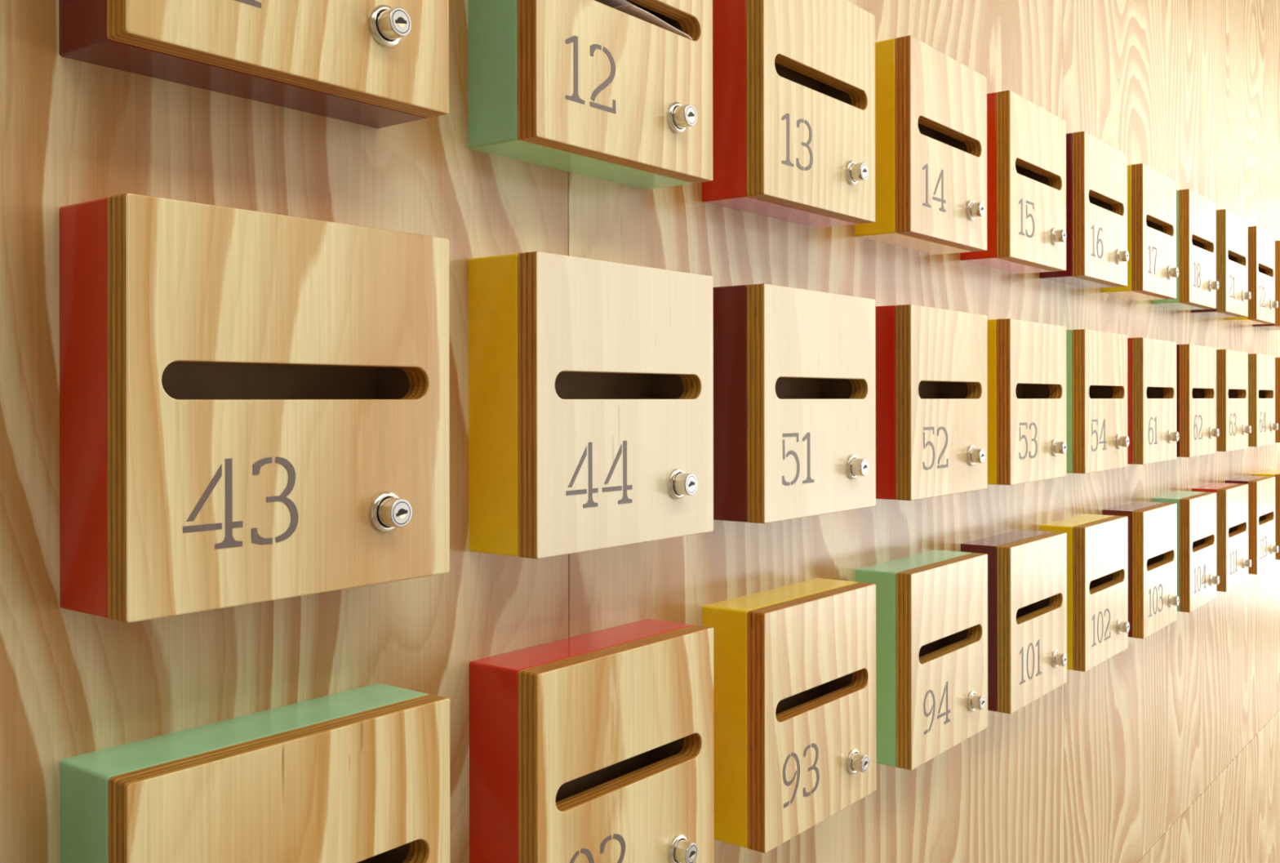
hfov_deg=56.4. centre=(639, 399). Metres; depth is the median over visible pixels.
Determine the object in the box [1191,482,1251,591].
mailbox
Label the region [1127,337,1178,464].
mailbox
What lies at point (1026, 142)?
mailbox
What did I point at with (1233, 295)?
mailbox
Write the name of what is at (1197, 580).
mailbox
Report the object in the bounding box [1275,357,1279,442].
mailbox
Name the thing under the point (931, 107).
mailbox
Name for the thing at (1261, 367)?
mailbox
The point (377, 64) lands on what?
mailbox
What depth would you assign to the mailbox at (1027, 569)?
1.77 m
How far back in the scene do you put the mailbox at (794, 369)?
1.23 m
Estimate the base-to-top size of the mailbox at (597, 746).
0.240 m
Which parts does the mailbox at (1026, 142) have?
door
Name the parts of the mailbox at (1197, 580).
door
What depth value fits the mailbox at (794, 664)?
1.24 m
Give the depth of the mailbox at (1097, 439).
2.03 m
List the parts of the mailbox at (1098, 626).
door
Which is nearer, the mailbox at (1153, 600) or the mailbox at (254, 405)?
the mailbox at (254, 405)
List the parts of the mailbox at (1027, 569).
door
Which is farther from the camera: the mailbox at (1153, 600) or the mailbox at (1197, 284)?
the mailbox at (1197, 284)
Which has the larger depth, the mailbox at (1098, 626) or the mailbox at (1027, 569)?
the mailbox at (1098, 626)
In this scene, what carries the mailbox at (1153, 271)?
attached to the wall
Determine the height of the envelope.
0.024 m
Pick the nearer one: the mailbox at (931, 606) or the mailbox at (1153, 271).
the mailbox at (931, 606)
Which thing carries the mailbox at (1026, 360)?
attached to the wall
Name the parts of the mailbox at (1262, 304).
door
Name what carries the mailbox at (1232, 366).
attached to the wall
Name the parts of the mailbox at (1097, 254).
door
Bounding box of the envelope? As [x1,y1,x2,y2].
[595,0,692,39]
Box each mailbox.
[58,0,448,128]
[59,192,449,622]
[60,683,449,862]
[467,0,712,189]
[468,251,713,559]
[469,618,714,862]
[702,0,875,227]
[702,577,875,853]
[713,283,875,523]
[854,35,986,254]
[855,549,987,770]
[875,304,987,500]
[960,89,1066,273]
[960,529,1066,714]
[986,318,1066,484]
[1039,131,1128,288]
[1040,513,1129,671]
[1066,328,1128,473]
[1102,163,1178,300]
[1102,501,1179,639]
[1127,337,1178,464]
[1151,188,1218,310]
[1152,490,1219,612]
[1176,343,1219,457]
[1191,208,1251,318]
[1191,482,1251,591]
[1216,349,1251,451]
[1224,226,1278,324]
[1225,475,1278,574]
[1248,353,1278,446]
[1253,240,1279,330]
[1253,469,1279,559]
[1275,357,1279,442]
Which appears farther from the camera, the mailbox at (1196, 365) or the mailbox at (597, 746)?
the mailbox at (1196, 365)
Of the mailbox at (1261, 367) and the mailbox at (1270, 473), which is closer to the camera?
the mailbox at (1261, 367)
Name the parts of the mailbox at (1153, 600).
door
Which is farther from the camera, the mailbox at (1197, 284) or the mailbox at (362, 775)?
the mailbox at (1197, 284)
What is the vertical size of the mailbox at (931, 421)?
0.240 m
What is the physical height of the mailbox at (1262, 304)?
0.240 m
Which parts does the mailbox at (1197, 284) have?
door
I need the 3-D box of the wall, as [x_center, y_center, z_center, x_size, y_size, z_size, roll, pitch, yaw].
[1.599,0.048,3.253,0.050,3.100,11.600,0,0,38]
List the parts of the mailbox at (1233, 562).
door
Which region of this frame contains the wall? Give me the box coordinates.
[0,0,1279,862]
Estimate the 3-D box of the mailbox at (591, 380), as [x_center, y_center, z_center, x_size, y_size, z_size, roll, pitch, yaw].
[-0.029,0.004,1.043,0.092,0.240,0.244,0,0,38]
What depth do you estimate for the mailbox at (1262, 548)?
3.12 m
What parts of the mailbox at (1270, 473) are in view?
door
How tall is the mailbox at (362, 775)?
0.240 m
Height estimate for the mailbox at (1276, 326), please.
0.240 m
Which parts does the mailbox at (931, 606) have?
door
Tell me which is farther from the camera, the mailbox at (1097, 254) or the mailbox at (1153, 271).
the mailbox at (1153, 271)
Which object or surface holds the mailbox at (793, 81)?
attached to the wall
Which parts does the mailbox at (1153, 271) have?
door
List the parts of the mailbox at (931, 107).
door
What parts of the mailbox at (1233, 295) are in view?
door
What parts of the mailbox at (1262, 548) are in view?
door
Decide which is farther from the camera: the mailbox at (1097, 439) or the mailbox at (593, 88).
the mailbox at (1097, 439)
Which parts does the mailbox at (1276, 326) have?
door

